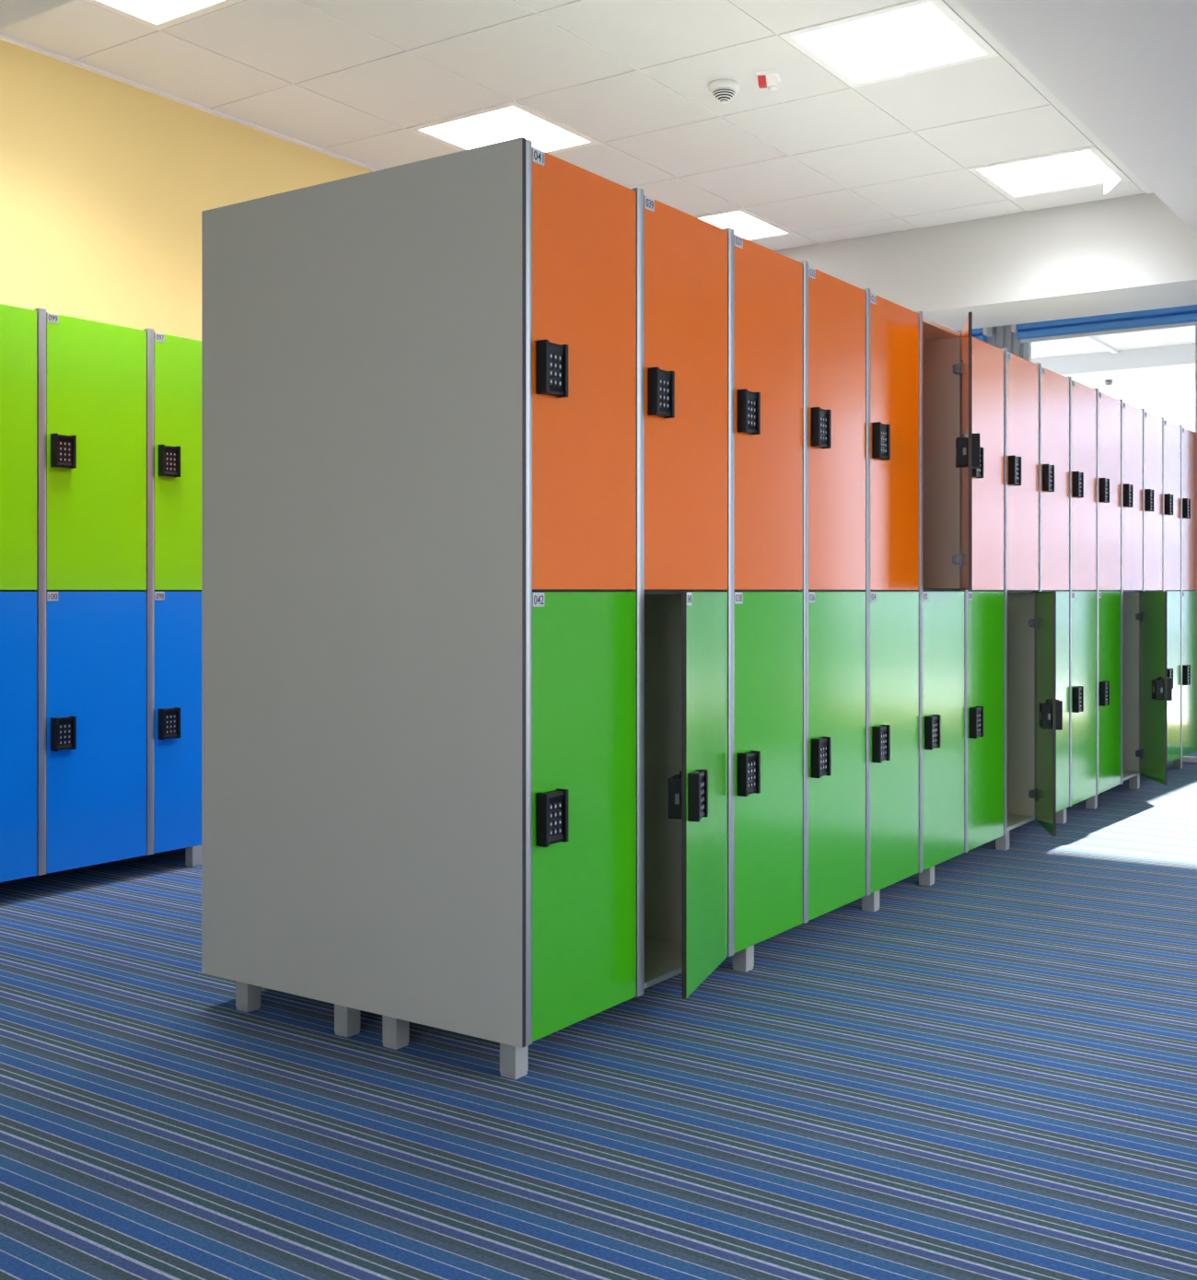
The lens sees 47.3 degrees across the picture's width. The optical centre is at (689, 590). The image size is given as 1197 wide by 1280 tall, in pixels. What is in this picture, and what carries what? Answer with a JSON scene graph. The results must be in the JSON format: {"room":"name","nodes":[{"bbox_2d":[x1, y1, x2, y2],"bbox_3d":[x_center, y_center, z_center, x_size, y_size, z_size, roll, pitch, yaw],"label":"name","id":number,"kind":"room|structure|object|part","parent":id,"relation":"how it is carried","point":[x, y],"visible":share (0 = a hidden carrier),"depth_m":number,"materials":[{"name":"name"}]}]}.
{"room":"locker room","nodes":[
{"label":"locker room","id":0,"kind":"room"},
{"bbox_2d":[0,39,372,340],"bbox_3d":[-2.379,-0.665,5.080,0.200,3.300,10.550,0,0,33],"label":"wall","id":1,"kind":"structure","parent":0,"point":[106,183],"depth_m":5.19,"materials":[{"name":"yellow paint"}]},
{"bbox_2d":[773,192,1196,330],"bbox_3d":[2.419,-1.860,6.958,5.850,0.710,0.600,0,0,33],"label":"wall","id":2,"kind":"structure","parent":1,"relation":"attached to","point":[1130,253],"depth_m":7.08,"materials":[{"name":"paint"}]},
{"bbox_2d":[0,0,1152,250],"bbox_3d":[-0.088,-2.034,5.535,3.190,0.172,4.525,0,0,33],"label":"ceiling","id":3,"kind":"structure","parent":0,"point":[820,157],"depth_m":5.33,"materials":[{"name":"tile"}]},
{"bbox_2d":[83,0,244,30],"bbox_3d":[-1.763,-1.988,4.341,0.594,0.063,0.594,0,0,33],"label":"ceiling light","id":4,"kind":"object","parent":3,"relation":"attached to","point":[159,15],"visible":1,"depth_m":4.59,"materials":[{"name":"white plastic"}]},
{"bbox_2d":[100,0,221,23],"bbox_3d":[-1.763,-1.966,4.341,0.524,0.008,0.524,0,0,33],"label":"diffuser","id":5,"kind":"object","parent":4,"relation":"attached to","point":[145,11],"depth_m":4.58,"materials":[{"name":"white plastic"}]},
{"bbox_2d":[406,100,602,154],"bbox_3d":[-0.791,-1.988,5.856,0.594,0.063,0.594,0,0,33],"label":"ceiling light","id":6,"kind":"object","parent":3,"relation":"attached to","point":[511,120],"visible":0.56,"depth_m":5.79,"materials":[{"name":"white plastic"}]},
{"bbox_2d":[709,79,739,103],"bbox_3d":[0.134,-1.925,5.266,0.120,0.071,0.120,0,0,33],"label":"smoke detector","id":7,"kind":"object","parent":3,"relation":"attached to","point":[724,90],"visible":1,"depth_m":5.23,"materials":[{"name":"white plastic"}]},
{"bbox_2d":[693,207,797,241],"bbox_3d":[0.181,-1.988,7.371,0.594,0.063,0.594,0,0,33],"label":"ceiling light","id":8,"kind":"object","parent":3,"relation":"attached to","point":[750,226],"visible":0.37,"depth_m":7.28,"materials":[{"name":"white plastic"}]},
{"bbox_2d":[756,69,780,91],"bbox_3d":[0.302,-1.935,5.175,0.080,0.049,0.100,0,0,13],"label":"beacon","id":9,"kind":"object","parent":3,"relation":"attached to","point":[770,79],"visible":1,"depth_m":5.15,"materials":[{"name":"white plastic"}]},
{"bbox_2d":[778,0,1000,87],"bbox_3d":[0.724,-1.988,4.885,0.594,0.063,0.594,0,0,33],"label":"ceiling light","id":10,"kind":"object","parent":3,"relation":"attached to","point":[913,37],"visible":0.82,"depth_m":4.87,"materials":[{"name":"white plastic"}]},
{"bbox_2d":[966,144,1130,199],"bbox_3d":[1.696,-1.960,6.400,0.594,0.120,0.594,0,0,33],"label":"ceiling light","id":11,"kind":"object","parent":3,"relation":"attached to","point":[1086,167],"visible":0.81,"depth_m":6.38,"materials":[{"name":"white plastic"}]},
{"bbox_2d":[0,761,1196,1279],"bbox_3d":[0.168,1.045,3.447,6.250,0.120,10.550,0,0,33],"label":"floor","id":12,"kind":"structure","parent":0,"point":[988,1071],"depth_m":2.61,"materials":[{"name":"carpet"}]},
{"bbox_2d":[0,303,36,882],"bbox_3d":[-2.376,0.041,4.304,0.509,1.888,0.410,0,0,33],"label":"locker","id":13,"kind":"object","parent":12,"relation":"on","point":[17,325],"visible":1,"depth_m":4.29,"materials":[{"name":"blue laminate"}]},
{"bbox_3d":[-2.185,0.456,4.191,0.011,0.906,0.365,0,0,33],"label":"door","id":14,"kind":"part","parent":13,"relation":"part of","materials":[{"name":"blue laminate"}]},
{"bbox_3d":[-2.185,-0.449,4.191,0.011,0.891,0.365,0,0,33],"label":"door","id":15,"kind":"part","parent":13,"relation":"part of","materials":[{"name":"laminate"}]},
{"bbox_2d":[34,307,146,875],"bbox_3d":[-2.161,0.041,4.639,0.509,1.888,0.410,0,0,33],"label":"locker","id":16,"kind":"object","parent":12,"relation":"on","point":[91,375],"visible":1,"depth_m":4.50,"materials":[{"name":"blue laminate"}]},
{"bbox_3d":[-2.053,0.018,4.385,0.002,0.029,0.037,0,0,33],"label":"number plate","id":17,"kind":"part","parent":16,"relation":"part of","materials":[{"name":"white plastic"}]},
{"bbox_3d":[-2.053,-0.879,4.385,0.002,0.029,0.037,0,0,33],"label":"number plate","id":18,"kind":"part","parent":16,"relation":"part of","materials":[{"name":"white plastic"}]},
{"bbox_3d":[-1.970,0.456,4.525,0.011,0.906,0.365,0,0,33],"label":"door","id":19,"kind":"part","parent":16,"relation":"part of","materials":[{"name":"blue laminate"}]},
{"bbox_3d":[-1.970,-0.449,4.525,0.011,0.891,0.365,0,0,33],"label":"door","id":20,"kind":"part","parent":16,"relation":"part of","materials":[{"name":"laminate"}]},
{"bbox_2d":[144,327,201,867],"bbox_3d":[-1.946,0.041,4.974,0.509,1.888,0.410,0,0,33],"label":"locker","id":21,"kind":"object","parent":12,"relation":"on","point":[173,591],"visible":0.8,"depth_m":4.76,"materials":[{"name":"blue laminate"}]},
{"bbox_3d":[-1.838,0.018,4.720,0.002,0.029,0.037,0,0,33],"label":"number plate","id":22,"kind":"part","parent":21,"relation":"part of","materials":[{"name":"white plastic"}]},
{"bbox_3d":[-1.838,-0.879,4.720,0.002,0.029,0.037,0,0,33],"label":"number plate","id":23,"kind":"part","parent":21,"relation":"part of","materials":[{"name":"white plastic"}]},
{"bbox_3d":[-1.755,0.456,4.860,0.011,0.906,0.365,0,0,33],"label":"door","id":24,"kind":"part","parent":21,"relation":"part of","materials":[{"name":"blue laminate"}]},
{"bbox_3d":[-1.755,-0.449,4.860,0.011,0.891,0.365,0,0,33],"label":"door","id":25,"kind":"part","parent":21,"relation":"part of","materials":[{"name":"laminate"}]},
{"bbox_3d":[-1.772,0.947,4.863,0.042,0.076,0.040,0,0,33],"label":"leg","id":26,"kind":"part","parent":21,"relation":"part of","materials":[{"name":"grey plastic"}]},
{"bbox_2d":[235,980,360,1037],"bbox_3d":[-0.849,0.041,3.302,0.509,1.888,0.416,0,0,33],"label":"locker legs","id":27,"kind":"object","parent":12,"relation":"on","point":[248,996],"visible":0.02,"depth_m":3.03,"materials":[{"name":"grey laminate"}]},
{"bbox_3d":[-1.039,0.947,3.204,0.042,0.076,0.040,0,0,33],"label":"leg","id":28,"kind":"part","parent":27,"relation":"part of","materials":[{"name":"grey plastic"}]},
{"bbox_3d":[-0.761,0.947,3.025,0.042,0.076,0.040,0,0,33],"label":"leg","id":29,"kind":"part","parent":27,"relation":"part of","materials":[{"name":"grey plastic"}]},
{"bbox_2d":[382,139,636,1079],"bbox_3d":[-0.411,0.041,3.012,0.509,1.888,0.401,0,0,33],"label":"locker","id":30,"kind":"object","parent":12,"relation":"on","point":[581,223],"visible":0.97,"depth_m":2.86,"materials":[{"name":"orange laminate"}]},
{"bbox_2d":[201,137,525,1047],"bbox_3d":[-0.744,0.003,2.979,0.984,1.814,0.011,0,0,33],"label":"end panel","id":31,"kind":"object","parent":30,"relation":"attached to","point":[364,335],"visible":1,"depth_m":2.94,"materials":[{"name":"grey laminate"}]},
{"bbox_3d":[-0.636,0.947,2.945,0.042,0.076,0.040,0,0,33],"label":"leg","id":32,"kind":"part","parent":30,"relation":"part of","materials":[{"name":"grey plastic"}]},
{"bbox_3d":[-0.357,0.947,2.766,0.042,0.076,0.040,0,0,33],"label":"leg","id":33,"kind":"part","parent":30,"relation":"part of","materials":[{"name":"grey plastic"}]},
{"bbox_3d":[-0.305,0.018,2.754,0.002,0.029,0.037,0,0,33],"label":"number plate","id":34,"kind":"part","parent":30,"relation":"part of","materials":[{"name":"white plastic"}]},
{"bbox_3d":[-0.305,-0.879,2.754,0.002,0.029,0.037,0,0,33],"label":"number plate","id":35,"kind":"part","parent":30,"relation":"part of","materials":[{"name":"white plastic"}]},
{"bbox_3d":[-0.223,0.456,2.895,0.011,0.906,0.365,0,0,33],"label":"door","id":36,"kind":"part","parent":30,"relation":"part of","materials":[{"name":"green laminate"}]},
{"bbox_3d":[-0.223,-0.449,2.895,0.011,0.891,0.365,0,0,33],"label":"door","id":37,"kind":"part","parent":30,"relation":"part of","materials":[{"name":"orange laminate"}]},
{"bbox_2d":[631,187,727,998],"bbox_3d":[-0.158,0.041,3.317,0.608,1.888,0.410,0,0,33],"label":"locker","id":38,"kind":"object","parent":12,"relation":"on","point":[681,257],"visible":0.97,"depth_m":3.21,"materials":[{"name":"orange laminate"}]},
{"bbox_3d":[-0.091,-0.879,3.089,0.002,0.029,0.037,0,0,33],"label":"number plate","id":39,"kind":"part","parent":38,"relation":"part of","materials":[{"name":"white plastic"}]},
{"bbox_3d":[-0.008,-0.449,3.230,0.011,0.891,0.365,0,0,33],"label":"door","id":40,"kind":"part","parent":38,"relation":"part of","materials":[{"name":"orange laminate"}]},
{"bbox_3d":[0.000,0.018,3.049,0.002,0.029,0.037,0,0,16],"label":"number plate","id":41,"kind":"part","parent":38,"relation":"part of","materials":[{"name":"white plastic"}]},
{"bbox_3d":[0.039,0.456,3.207,0.011,0.906,0.365,0,0,16],"label":"door","id":42,"kind":"part","parent":38,"relation":"part of","materials":[{"name":"green laminate"}]},
{"bbox_2d":[722,227,802,971],"bbox_3d":[0.016,0.041,3.678,0.509,1.888,0.410,0,0,33],"label":"locker","id":43,"kind":"object","parent":12,"relation":"on","point":[765,285],"visible":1,"depth_m":3.53,"materials":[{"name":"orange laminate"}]},
{"bbox_3d":[0.124,0.018,3.424,0.002,0.029,0.037,0,0,33],"label":"number plate","id":44,"kind":"part","parent":43,"relation":"part of","materials":[{"name":"white plastic"}]},
{"bbox_3d":[0.124,-0.879,3.424,0.002,0.029,0.037,0,0,33],"label":"number plate","id":45,"kind":"part","parent":43,"relation":"part of","materials":[{"name":"white plastic"}]},
{"bbox_3d":[0.140,0.947,3.541,0.042,0.076,0.040,0,0,33],"label":"leg","id":46,"kind":"part","parent":43,"relation":"part of","materials":[{"name":"grey plastic"}]},
{"bbox_3d":[0.207,0.456,3.564,0.011,0.906,0.365,0,0,33],"label":"door","id":47,"kind":"part","parent":43,"relation":"part of","materials":[{"name":"green laminate"}]},
{"bbox_3d":[0.207,-0.449,3.564,0.011,0.891,0.365,0,0,33],"label":"door","id":48,"kind":"part","parent":43,"relation":"part of","materials":[{"name":"orange laminate"}]},
{"bbox_2d":[798,260,865,923],"bbox_3d":[0.231,0.041,4.013,0.509,1.888,0.410,0,0,33],"label":"locker","id":49,"kind":"object","parent":12,"relation":"on","point":[833,308],"visible":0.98,"depth_m":3.88,"materials":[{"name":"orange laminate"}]},
{"bbox_3d":[0.339,0.018,3.759,0.002,0.029,0.037,0,0,33],"label":"number plate","id":50,"kind":"part","parent":49,"relation":"part of","materials":[{"name":"white plastic"}]},
{"bbox_3d":[0.339,-0.879,3.759,0.002,0.029,0.037,0,0,33],"label":"number plate","id":51,"kind":"part","parent":49,"relation":"part of","materials":[{"name":"white plastic"}]},
{"bbox_3d":[0.421,0.456,3.900,0.011,0.906,0.365,0,0,33],"label":"door","id":52,"kind":"part","parent":49,"relation":"part of","materials":[{"name":"green laminate"}]},
{"bbox_3d":[0.421,-0.449,3.900,0.011,0.891,0.365,0,0,33],"label":"door","id":53,"kind":"part","parent":49,"relation":"part of","materials":[{"name":"orange laminate"}]},
{"bbox_2d":[861,287,919,911],"bbox_3d":[0.445,0.041,4.348,0.509,1.888,0.410,0,0,33],"label":"locker","id":54,"kind":"object","parent":12,"relation":"on","point":[891,329],"visible":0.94,"depth_m":4.21,"materials":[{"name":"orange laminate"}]},
{"bbox_3d":[0.559,0.947,4.195,0.042,0.076,0.040,0,0,33],"label":"leg","id":55,"kind":"part","parent":54,"relation":"part of","materials":[{"name":"grey plastic"}]},
{"bbox_3d":[0.554,0.018,4.094,0.002,0.029,0.037,0,0,33],"label":"number plate","id":56,"kind":"part","parent":54,"relation":"part of","materials":[{"name":"white plastic"}]},
{"bbox_3d":[0.554,-0.879,4.094,0.002,0.029,0.037,0,0,33],"label":"number plate","id":57,"kind":"part","parent":54,"relation":"part of","materials":[{"name":"white plastic"}]},
{"bbox_3d":[0.636,0.456,4.234,0.011,0.906,0.365,0,0,33],"label":"door","id":58,"kind":"part","parent":54,"relation":"part of","materials":[{"name":"green laminate"}]},
{"bbox_3d":[0.636,-0.449,4.234,0.011,0.891,0.365,0,0,33],"label":"door","id":59,"kind":"part","parent":54,"relation":"part of","materials":[{"name":"orange laminate"}]},
{"bbox_2d":[915,311,980,885],"bbox_3d":[0.722,0.041,4.644,0.655,1.888,0.410,0,0,33],"label":"locker","id":60,"kind":"object","parent":12,"relation":"on","point":[943,452],"visible":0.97,"depth_m":4.64,"materials":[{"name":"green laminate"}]},
{"bbox_3d":[0.769,0.018,4.429,0.002,0.029,0.037,0,0,33],"label":"number plate","id":61,"kind":"part","parent":60,"relation":"part of","materials":[{"name":"white plastic"}]},
{"bbox_3d":[0.796,0.947,4.565,0.042,0.076,0.040,0,0,33],"label":"leg","id":62,"kind":"part","parent":60,"relation":"part of","materials":[{"name":"grey plastic"}]},
{"bbox_3d":[0.851,0.456,4.569,0.011,0.906,0.365,0,0,33],"label":"door","id":63,"kind":"part","parent":60,"relation":"part of","materials":[{"name":"green laminate"}]},
{"bbox_3d":[0.924,-0.449,4.540,0.011,0.891,0.365,0,0,8],"label":"door","id":64,"kind":"part","parent":60,"relation":"part of","materials":[{"name":"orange laminate"}]},
{"bbox_2d":[960,330,1003,852],"bbox_3d":[0.875,0.041,5.018,0.509,1.888,0.410,0,0,33],"label":"locker","id":65,"kind":"object","parent":12,"relation":"on","point":[983,605],"visible":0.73,"depth_m":4.89,"materials":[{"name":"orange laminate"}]},
{"bbox_3d":[0.983,0.018,4.764,0.002,0.029,0.037,0,0,33],"label":"number plate","id":66,"kind":"part","parent":65,"relation":"part of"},
{"bbox_3d":[1.066,0.456,4.904,0.011,0.906,0.365,0,0,33],"label":"door","id":67,"kind":"part","parent":65,"relation":"part of","materials":[{"name":"green laminate"}]},
{"bbox_3d":[1.066,-0.449,4.904,0.011,0.891,0.365,0,0,33],"label":"door","id":68,"kind":"part","parent":65,"relation":"part of","materials":[{"name":"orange laminate"}]},
{"bbox_2d":[995,348,1062,850],"bbox_3d":[1.158,0.041,5.309,0.671,1.888,0.410,0,0,33],"label":"locker","id":69,"kind":"object","parent":12,"relation":"on","point":[1020,375],"visible":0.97,"depth_m":5.26,"materials":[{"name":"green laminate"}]},
{"bbox_3d":[1.193,0.947,5.183,0.042,0.076,0.040,0,0,33],"label":"leg","id":70,"kind":"part","parent":69,"relation":"part of","materials":[{"name":"grey plastic"}]},
{"bbox_3d":[1.198,-0.879,5.099,0.002,0.029,0.037,0,0,33],"label":"number plate","id":71,"kind":"part","parent":69,"relation":"part of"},
{"bbox_3d":[1.281,-0.449,5.239,0.011,0.891,0.365,0,0,33],"label":"door","id":72,"kind":"part","parent":69,"relation":"part of","materials":[{"name":"orange laminate"}]},
{"bbox_3d":[1.363,0.456,5.208,0.011,0.906,0.365,0,0,5],"label":"door","id":73,"kind":"part","parent":69,"relation":"part of","materials":[{"name":"green laminate"}]},
{"bbox_2d":[1035,362,1069,819],"bbox_3d":[1.305,0.041,5.688,0.509,1.888,0.410,0,0,33],"label":"locker","id":74,"kind":"object","parent":12,"relation":"on","point":[1053,388],"visible":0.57,"depth_m":5.59,"materials":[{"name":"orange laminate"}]},
{"bbox_3d":[1.413,-0.879,5.434,0.002,0.029,0.037,0,0,33],"label":"number plate","id":75,"kind":"part","parent":74,"relation":"part of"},
{"bbox_3d":[1.495,-0.449,5.574,0.011,0.891,0.365,0,0,33],"label":"door","id":76,"kind":"part","parent":74,"relation":"part of","materials":[{"name":"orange laminate"}]},
{"bbox_3d":[1.495,0.456,5.574,0.011,0.906,0.365,0,0,33],"label":"door","id":77,"kind":"part","parent":74,"relation":"part of","materials":[{"name":"green laminate"}]},
{"bbox_2d":[1056,376,1096,823],"bbox_3d":[1.519,0.041,6.023,0.509,1.888,0.410,0,0,33],"label":"locker","id":78,"kind":"object","parent":12,"relation":"on","point":[1082,398],"visible":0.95,"depth_m":5.88,"materials":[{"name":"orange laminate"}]},
{"bbox_3d":[1.576,0.947,5.781,0.042,0.076,0.040,0,0,33],"label":"leg","id":79,"kind":"part","parent":78,"relation":"part of","materials":[{"name":"grey plastic"}]},
{"bbox_3d":[1.710,0.456,5.909,0.011,0.906,0.365,0,0,33],"label":"door","id":80,"kind":"part","parent":78,"relation":"part of","materials":[{"name":"green laminate"}]},
{"bbox_3d":[1.710,-0.449,5.909,0.011,0.891,0.365,0,0,33],"label":"door","id":81,"kind":"part","parent":78,"relation":"part of","materials":[{"name":"orange laminate"}]},
{"bbox_2d":[1085,388,1120,808],"bbox_3d":[1.734,0.041,6.358,0.509,1.888,0.410,0,0,33],"label":"locker","id":82,"kind":"object","parent":12,"relation":"on","point":[1108,407],"visible":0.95,"depth_m":6.22,"materials":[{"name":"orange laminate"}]},
{"bbox_3d":[1.825,0.947,6.168,0.042,0.076,0.040,0,0,33],"label":"leg","id":83,"kind":"part","parent":82,"relation":"part of","materials":[{"name":"grey plastic"}]},
{"bbox_3d":[1.925,0.456,6.244,0.011,0.906,0.365,0,0,33],"label":"door","id":84,"kind":"part","parent":82,"relation":"part of","materials":[{"name":"green laminate"}]},
{"bbox_3d":[1.925,-0.449,6.244,0.011,0.891,0.365,0,0,33],"label":"door","id":85,"kind":"part","parent":82,"relation":"part of","materials":[{"name":"orange laminate"}]},
{"bbox_2d":[1117,398,1172,784],"bbox_3d":[2.025,0.041,6.644,0.688,1.888,0.410,0,0,33],"label":"locker","id":86,"kind":"object","parent":12,"relation":"on","point":[1156,686],"visible":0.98,"depth_m":6.59,"materials":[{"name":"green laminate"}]},
{"bbox_3d":[2.140,-0.449,6.579,0.011,0.891,0.365,0,0,33],"label":"door","id":87,"kind":"part","parent":86,"relation":"part of","materials":[{"name":"orange laminate"}]},
{"bbox_3d":[2.234,0.456,6.547,0.011,0.906,0.365,0,0,1],"label":"door","id":88,"kind":"part","parent":86,"relation":"part of","materials":[{"name":"green laminate"}]},
{"bbox_2d":[1128,407,1163,789],"bbox_3d":[2.164,0.041,7.028,0.509,1.888,0.410,0,0,33],"label":"locker","id":89,"kind":"object","parent":12,"relation":"on","point":[1152,424],"visible":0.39,"depth_m":6.87,"materials":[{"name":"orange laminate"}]},
{"bbox_3d":[2.219,0.947,6.783,0.042,0.076,0.040,0,0,33],"label":"leg","id":90,"kind":"part","parent":89,"relation":"part of","materials":[{"name":"grey plastic"}]},
{"bbox_3d":[2.354,-0.449,6.914,0.011,0.891,0.365,0,0,33],"label":"door","id":91,"kind":"part","parent":89,"relation":"part of","materials":[{"name":"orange laminate"}]},
{"bbox_2d":[1160,417,1180,763],"bbox_3d":[2.378,0.041,7.363,0.509,1.888,0.410,0,0,33],"label":"locker","id":92,"kind":"object","parent":12,"relation":"on","point":[1171,432],"visible":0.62,"depth_m":7.26,"materials":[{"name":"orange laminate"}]},
{"bbox_3d":[2.569,-0.449,7.249,0.011,0.891,0.365,0,0,33],"label":"door","id":93,"kind":"part","parent":92,"relation":"part of","materials":[{"name":"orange laminate"}]},
{"bbox_3d":[2.569,0.456,7.249,0.011,0.906,0.365,0,0,33],"label":"door","id":94,"kind":"part","parent":92,"relation":"part of","materials":[{"name":"green laminate"}]},
{"bbox_2d":[1173,424,1196,768],"bbox_3d":[2.597,0.041,7.704,0.509,1.888,0.425,0,0,33],"label":"locker","id":95,"kind":"object","parent":12,"relation":"on","point":[1188,590],"visible":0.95,"depth_m":7.55,"materials":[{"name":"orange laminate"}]},
{"bbox_3d":[2.710,0.947,7.549,0.042,0.076,0.040,0,0,33],"label":"leg","id":96,"kind":"part","parent":95,"relation":"part of","materials":[{"name":"grey plastic"}]},
{"bbox_3d":[2.784,0.456,7.584,0.011,0.906,0.365,0,0,33],"label":"door","id":97,"kind":"part","parent":95,"relation":"part of","materials":[{"name":"green laminate"}]},
{"bbox_3d":[2.784,-0.449,7.584,0.011,0.891,0.365,0,0,33],"label":"door","id":98,"kind":"part","parent":95,"relation":"part of","materials":[{"name":"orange laminate"}]},
{"bbox_2d":[989,325,1196,762],"bbox_3d":[2.979,-0.365,7.832,5.850,2.700,0.132,0,0,33],"label":"wall","id":99,"kind":"structure","parent":0,"point":[1003,337],"depth_m":8.40,"materials":[{"name":"grey paint"}]},
{"bbox_2d":[956,326,992,343],"bbox_3d":[1.183,-1.615,8.861,1.615,0.199,0.098,0,0,33],"label":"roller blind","id":100,"kind":"object","parent":99,"relation":"attached to","point":[982,333],"visible":0.12,"depth_m":8.43,"materials":[{"name":"blue fabric"}]},
{"bbox_2d":[1023,325,1196,756],"bbox_3d":[2.520,-0.344,8.140,1.055,2.602,0.050,0,0,33],"label":"window","id":101,"kind":"structure","parent":99,"relation":"in","point":[1027,347],"depth_m":7.85,"materials":[{"name":"glass"}]},
{"bbox_2d":[1011,304,1196,343],"bbox_3d":[2.930,-1.615,7.741,2.235,0.199,0.098,0,0,33],"label":"window frame","id":102,"kind":"structure","parent":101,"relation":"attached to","point":[1184,316],"depth_m":8.01,"materials":[{"name":"blue metal"}]},
{"label":"outside","id":103,"kind":"structure","parent":0,"visible":0},
{"bbox_3d":[5.072,1.155,11.142,80.000,0.260,100.000,0,0,33],"label":"ground","id":104,"kind":"structure","parent":103,"visible":0},
{"bbox_2d":[1031,325,1195,394],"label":"window","id":105,"kind":"structure","parent":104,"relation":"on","point":[1109,382],"depth_m":9.94,"materials":[{"name":"glass"}]},
{"bbox_3d":[3.817,-0.445,9.185,18.000,2.940,2.950,0,0,33],"label":"canopy","id":106,"kind":"part","parent":105,"relation":"part of","materials":[{"name":"white"}]}
]}

